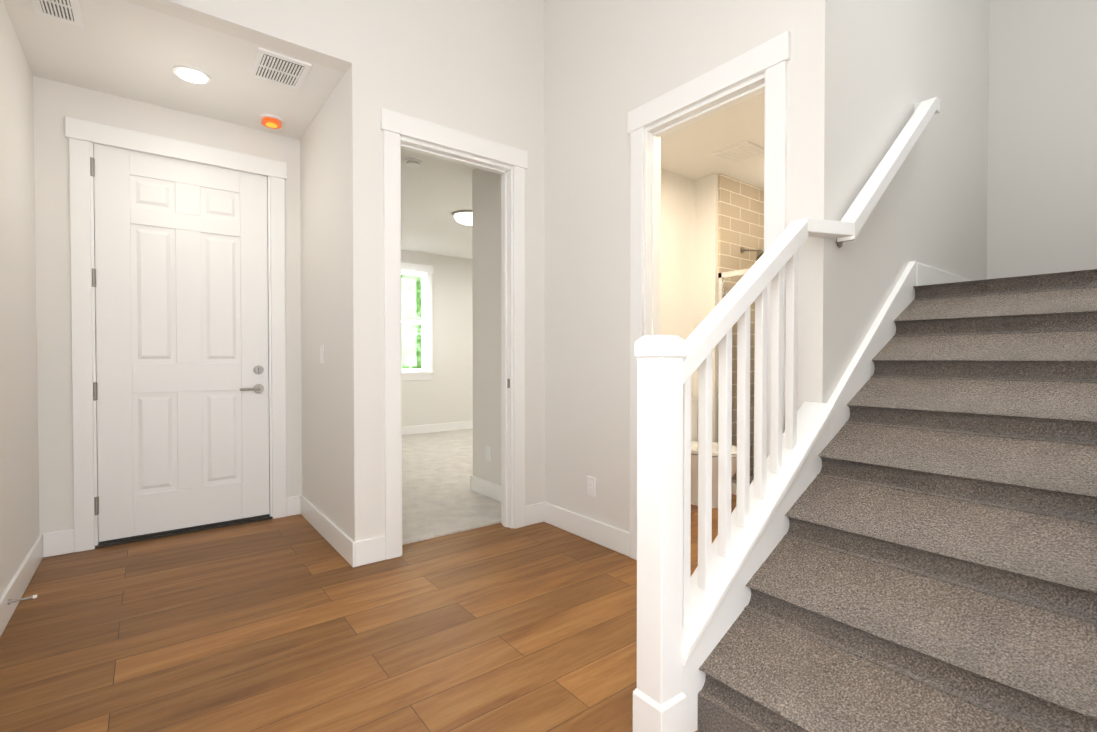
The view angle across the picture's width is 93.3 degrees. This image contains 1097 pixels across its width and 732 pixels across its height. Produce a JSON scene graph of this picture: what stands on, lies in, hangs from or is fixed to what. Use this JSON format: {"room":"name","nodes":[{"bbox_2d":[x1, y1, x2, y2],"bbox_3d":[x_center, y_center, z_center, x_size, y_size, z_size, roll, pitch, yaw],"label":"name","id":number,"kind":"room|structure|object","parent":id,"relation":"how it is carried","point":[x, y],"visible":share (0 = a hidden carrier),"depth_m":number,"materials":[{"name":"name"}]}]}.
{"room":"entryway","nodes":[
{"label":"entryway","id":0,"kind":"room"},
{"bbox_2d":[0,0,39,596],"bbox_3d":[-0.786,-1.578,0.084,0.120,5.400,7.226,-1,1,-38],"label":"wall","id":1,"kind":"structure","parent":0,"point":[19,498],"depth_m":2.48,"materials":[{"name":"white paint"}]},
{"bbox_2d":[0,533,51,636],"bbox_3d":[-0.694,1.054,0.116,0.019,0.135,7.106,-1,1,-38],"label":"baseboard","id":2,"kind":"structure","parent":1,"relation":"attached to","point":[18,584],"depth_m":2.45,"materials":[{"name":"white paint"}]},
{"bbox_2d":[7,595,36,604],"bbox_3d":[-2.260,1.002,2.225,0.089,0.023,0.024,-1,1,-38],"label":"doorstop","id":3,"kind":"object","parent":2,"relation":"attached to","point":[20,599],"visible":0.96,"depth_m":2.22,"materials":[{"name":"grey metal"}]},
{"bbox_2d":[33,76,301,533],"bbox_3d":[-2.366,-0.424,3.369,1.370,3.000,0.120,-1,1,-38],"label":"wall","id":4,"kind":"structure","parent":0,"point":[55,103],"depth_m":2.98,"materials":[{"name":"white paint"}]},
{"bbox_2d":[65,116,286,551],"bbox_3d":[-2.343,-0.177,3.374,1.150,2.505,0.146,-1,1,-38],"label":"door frame","id":5,"kind":"structure","parent":4,"relation":"attached to","point":[82,135],"depth_m":3.06,"materials":[{"name":"white paint"}]},
{"bbox_2d":[90,143,272,548],"bbox_3d":[-2.330,-0.122,3.358,0.947,2.395,0.128,-1,1,-38],"label":"front door","id":6,"kind":"structure","parent":4,"relation":"in","point":[180,285],"depth_m":3.31,"materials":[{"name":"white paint"}]},
{"bbox_2d":[2,0,344,138],"bbox_3d":[-1.997,-1.768,2.870,1.370,0.300,1.091,-1,1,-38],"label":"ceiling","id":7,"kind":"structure","parent":0,"point":[122,48],"depth_m":2.77,"materials":[{"name":"white paint"}]},
{"bbox_2d":[32,0,82,26],"bbox_3d":[-2.166,-1.601,2.274,0.160,0.016,0.310,-1,1,-38],"label":"ceiling vent","id":8,"kind":"object","parent":7,"relation":"in","point":[68,11],"visible":1,"depth_m":2.32,"materials":[{"name":"white plastic"}]},
{"bbox_2d":[172,66,210,83],"bbox_3d":[-1.978,-1.612,2.873,0.176,0.011,0.176,-1,1,-38],"label":"recessed light","id":9,"kind":"object","parent":7,"relation":"in","point":[191,74],"visible":1,"depth_m":2.86,"materials":[{"name":"white plastic"}]},
{"bbox_2d":[259,114,283,128],"bbox_3d":[-1.824,-1.604,3.409,0.144,0.042,0.144,-1,1,-38],"label":"smoke detector","id":10,"kind":"object","parent":7,"relation":"attached to","point":[271,121],"visible":0.98,"depth_m":3.38,"materials":[{"name":"orange plastic"}]},
{"bbox_2d":[249,47,311,89],"bbox_3d":[-1.462,-1.609,2.817,0.250,0.016,0.310,-1,1,-38],"label":"ceiling vent","id":11,"kind":"object","parent":7,"relation":"in","point":[276,68],"visible":1,"depth_m":2.79,"materials":[{"name":"white plastic"}]},
{"bbox_2d":[300,74,347,534],"bbox_3d":[-2.419,-0.442,4.656,0.120,3.000,4.405,-1,1,-38],"label":"wall","id":12,"kind":"structure","parent":0,"point":[323,296],"depth_m":3.22,"materials":[{"name":"white paint"}]},
{"bbox_2d":[320,345,323,362],"bbox_3d":[-1.442,-0.073,3.290,0.008,0.114,0.070,-1,1,-38],"label":"light switch","id":13,"kind":"object","parent":12,"relation":"attached to","point":[321,353],"visible":1,"depth_m":3.27,"materials":[{"name":"white plastic"}]},
{"bbox_2d":[296,495,359,566],"bbox_3d":[-1.419,1.010,3.269,0.024,0.135,1.226,-1,1,-38],"label":"baseboard","id":14,"kind":"structure","parent":12,"relation":"attached to","point":[350,551],"depth_m":3.12,"materials":[{"name":"white paint"}]},
{"bbox_2d":[0,494,736,731],"bbox_3d":[0.173,1.122,2.235,9.200,0.060,12.400,-1,1,-38],"label":"floor","id":15,"kind":"structure","parent":0,"point":[296,623],"depth_m":2.09,"materials":[{"name":"brown wood"}]},
{"bbox_2d":[691,396,736,507],"bbox_3d":[1.191,0.661,4.053,0.420,0.810,0.736,-1,1,-38],"label":"toilet","id":16,"kind":"object","parent":15,"relation":"on","point":[694,470],"visible":0.27,"depth_m":3.91,"materials":[{"name":"white ceramic"}]},
{"bbox_2d":[717,268,754,494],"bbox_3d":[2.070,0.137,4.322,0.945,1.850,0.906,-1,1,-38],"label":"shower enclosure","id":17,"kind":"object","parent":15,"relation":"on","point":[728,281],"visible":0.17,"depth_m":4.28,"materials":[{"name":"tile"}]},
{"bbox_2d":[633,218,853,731],"bbox_3d":[0.719,0.268,1.799,1.083,1.659,0.139,-1,1,-34],"label":"balustrade","id":18,"kind":"object","parent":15,"relation":"on","point":[668,366],"visible":0.9,"depth_m":1.58,"materials":[{"name":"white paint"}]},
{"bbox_2d":[698,269,1096,731],"bbox_3d":[2.042,0.349,2.139,3.237,1.488,1.017,-1,1,-38],"label":"carpeted staircase","id":19,"kind":"structure","parent":15,"relation":"on","point":[929,564],"depth_m":1.57,"materials":[{"name":"grey carpet"}]},
{"bbox_2d":[682,261,915,731],"bbox_3d":[1.119,0.283,2.094,1.871,1.622,0.040,-1,1,-38],"label":"stringer","id":20,"kind":"object","parent":19,"relation":"attached to","point":[857,375],"visible":0.27,"depth_m":1.93,"materials":[{"name":"white paint"}]},
{"bbox_2d":[123,0,694,541],"bbox_3d":[-0.035,-1.628,3.620,5.390,5.400,0.120,-1,1,-38],"label":"wall","id":21,"kind":"structure","parent":0,"point":[474,67],"depth_m":2.95,"materials":[{"name":"white paint"}]},
{"bbox_2d":[380,108,527,559],"bbox_3d":[-0.570,-0.172,3.212,0.980,2.500,0.146,-1,1,-38],"label":"door frame","id":22,"kind":"structure","parent":21,"relation":"attached to","point":[393,124],"depth_m":3.20,"materials":[{"name":"white paint"}]},
{"bbox_2d":[717,173,763,433],"bbox_3d":[1.760,-0.294,4.800,0.930,2.700,0.235,-1,1,-38],"label":"shower wall tile","id":23,"kind":"structure","parent":21,"relation":"attached to","point":[740,214],"depth_m":4.57,"materials":[{"name":"beige tile"}]},
{"bbox_2d":[740,247,763,259],"bbox_3d":[1.798,-0.989,4.519,0.110,0.138,0.238,-1,1,-38],"label":"showerhead","id":24,"kind":"object","parent":23,"relation":"attached to","point":[760,252],"visible":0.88,"depth_m":4.47,"materials":[{"name":"metal"}]},
{"bbox_2d":[401,250,472,426],"bbox_3d":[-1.788,-0.487,7.848,5.020,3.000,0.120,-1,1,-38],"label":"wall","id":25,"kind":"structure","parent":0,"point":[444,394],"depth_m":7.95,"materials":[{"name":"white paint"}]},
{"bbox_2d":[401,262,433,379],"bbox_3d":[-2.215,-0.647,7.475,1.150,1.710,0.145,-1,1,-38],"label":"double-hung window","id":26,"kind":"structure","parent":25,"relation":"in","point":[416,300],"depth_m":7.69,"materials":[{"name":"white glass"}]},
{"bbox_2d":[402,421,472,434],"bbox_3d":[-1.739,0.946,7.822,4.800,0.135,0.015,-1,1,-38],"label":"baseboard","id":27,"kind":"structure","parent":25,"relation":"attached to","point":[418,429],"depth_m":7.84,"materials":[{"name":"white paint"}]},
{"bbox_2d":[401,149,475,258],"bbox_3d":[-0.434,-1.813,6.092,4.800,0.300,4.285,-1,1,-38],"label":"ceiling","id":28,"kind":"structure","parent":0,"point":[436,193],"depth_m":5.33,"materials":[{"name":"white paint"}]},
{"bbox_2d":[404,158,421,167],"bbox_3d":[-1.081,-1.619,4.133,0.136,0.033,0.136,-1,1,-38],"label":"smoke detector","id":29,"kind":"object","parent":28,"relation":"attached to","point":[413,162],"visible":0.98,"depth_m":4.10,"materials":[{"name":"white plastic"}]},
{"bbox_2d":[453,210,471,224],"bbox_3d":[-0.870,-1.602,5.661,0.350,0.109,0.350,-1,1,-38],"label":"ceiling light","id":30,"kind":"object","parent":28,"relation":"attached to","point":[464,217],"visible":0.56,"depth_m":5.54,"materials":[{"name":"white glass"}]},
{"bbox_2d":[402,429,500,544],"bbox_3d":[-0.441,1.029,6.222,4.900,0.014,4.375,-1,1,-38],"label":"floor","id":31,"kind":"structure","parent":0,"point":[440,497],"depth_m":4.36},
{"bbox_2d":[472,0,795,532],"bbox_3d":[0.244,-1.623,3.293,0.120,5.400,2.750,-1,1,-38],"label":"wall","id":32,"kind":"structure","parent":0,"point":[609,65],"depth_m":3.18,"materials":[{"name":"white paint"}]},
{"bbox_2d":[485,446,490,460],"bbox_3d":[-0.489,0.708,4.177,0.008,0.114,0.070,-1,1,-38],"label":"outlet","id":33,"kind":"object","parent":32,"relation":"attached to","point":[488,452],"visible":1,"depth_m":4.17,"materials":[{"name":"white plastic"}]},
{"bbox_2d":[471,475,539,518],"bbox_3d":[-0.381,0.999,4.035,0.015,0.135,0.900,-1,1,-38],"label":"baseboard","id":34,"kind":"structure","parent":32,"relation":"attached to","point":[489,489],"depth_m":4.09,"materials":[{"name":"white paint"}]},
{"bbox_2d":[540,502,629,556],"bbox_3d":[0.213,1.010,3.259,0.016,0.135,0.815,-1,1,-38],"label":"baseboard","id":35,"kind":"structure","parent":32,"relation":"attached to","point":[618,540],"depth_m":3.21,"materials":[{"name":"white paint"}]},
{"bbox_2d":[587,476,594,496],"bbox_3d":[0.264,0.743,3.196,0.008,0.114,0.070,-1,1,-38],"label":"outlet","id":36,"kind":"object","parent":32,"relation":"attached to","point":[591,486],"visible":1,"depth_m":3.19,"materials":[{"name":"white plastic"}]},
{"bbox_2d":[628,31,790,559],"bbox_3d":[0.780,-0.163,2.597,0.146,2.500,0.920,-1,1,-38],"label":"door frame","id":37,"kind":"structure","parent":32,"relation":"attached to","point":[771,57],"depth_m":2.64,"materials":[{"name":"white paint"}]},
{"bbox_2d":[694,173,717,442],"bbox_3d":[1.369,-0.290,4.511,0.040,2.700,0.215,-1,1,-38],"label":"wall","id":38,"kind":"structure","parent":0,"point":[706,247],"depth_m":4.47,"materials":[{"name":"white paint"}]},
{"bbox_2d":[661,92,764,188],"bbox_3d":[1.594,-1.779,3.697,2.514,0.300,1.745,-1,1,-38],"label":"ceiling","id":39,"kind":"structure","parent":0,"point":[688,151],"depth_m":3.78,"materials":[{"name":"white paint"}]},
{"bbox_2d":[712,141,763,163],"bbox_3d":[1.469,-1.624,3.954,0.300,0.018,0.300,-1,1,-38],"label":"ceiling vent","id":40,"kind":"object","parent":39,"relation":"in","point":[742,152],"visible":0.9,"depth_m":3.93,"materials":[{"name":"white plastic"}]},
{"bbox_2d":[794,0,989,410],"bbox_3d":[2.064,-1.618,2.885,2.504,5.400,0.120,-1,1,-38],"label":"wall","id":41,"kind":"structure","parent":0,"point":[869,74],"depth_m":2.41,"materials":[{"name":"white paint"}]},
{"bbox_2d":[682,402,833,665],"bbox_3d":[0.732,0.512,1.830,0.931,0.718,0.126,-1,1,-38],"label":"trim","id":42,"kind":"structure","parent":41,"relation":"attached to","point":[813,418],"depth_m":1.76,"materials":[{"name":"white paint"}]},
{"bbox_2d":[836,97,939,247],"bbox_3d":[1.565,-0.924,2.370,0.995,0.853,0.099,-1,1,-38],"label":"handrail","id":43,"kind":"object","parent":41,"relation":"attached to","point":[862,206],"visible":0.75,"depth_m":2.28,"materials":[{"name":"white paint"}]},
{"bbox_2d":[915,263,972,285],"bbox_3d":[2.460,-0.476,3.120,1.370,0.135,0.015,-1,1,-38],"label":"baseboard","id":44,"kind":"structure","parent":41,"relation":"attached to","point":[925,275],"depth_m":2.84,"materials":[{"name":"white paint"}]},
{"bbox_2d":[986,0,1096,278],"bbox_3d":[3.402,-1.621,3.102,0.120,5.400,1.170,-1,1,-38],"label":"wall","id":45,"kind":"structure","parent":0,"point":[1042,172],"depth_m":3.32,"materials":[{"name":"white paint"}]}
]}

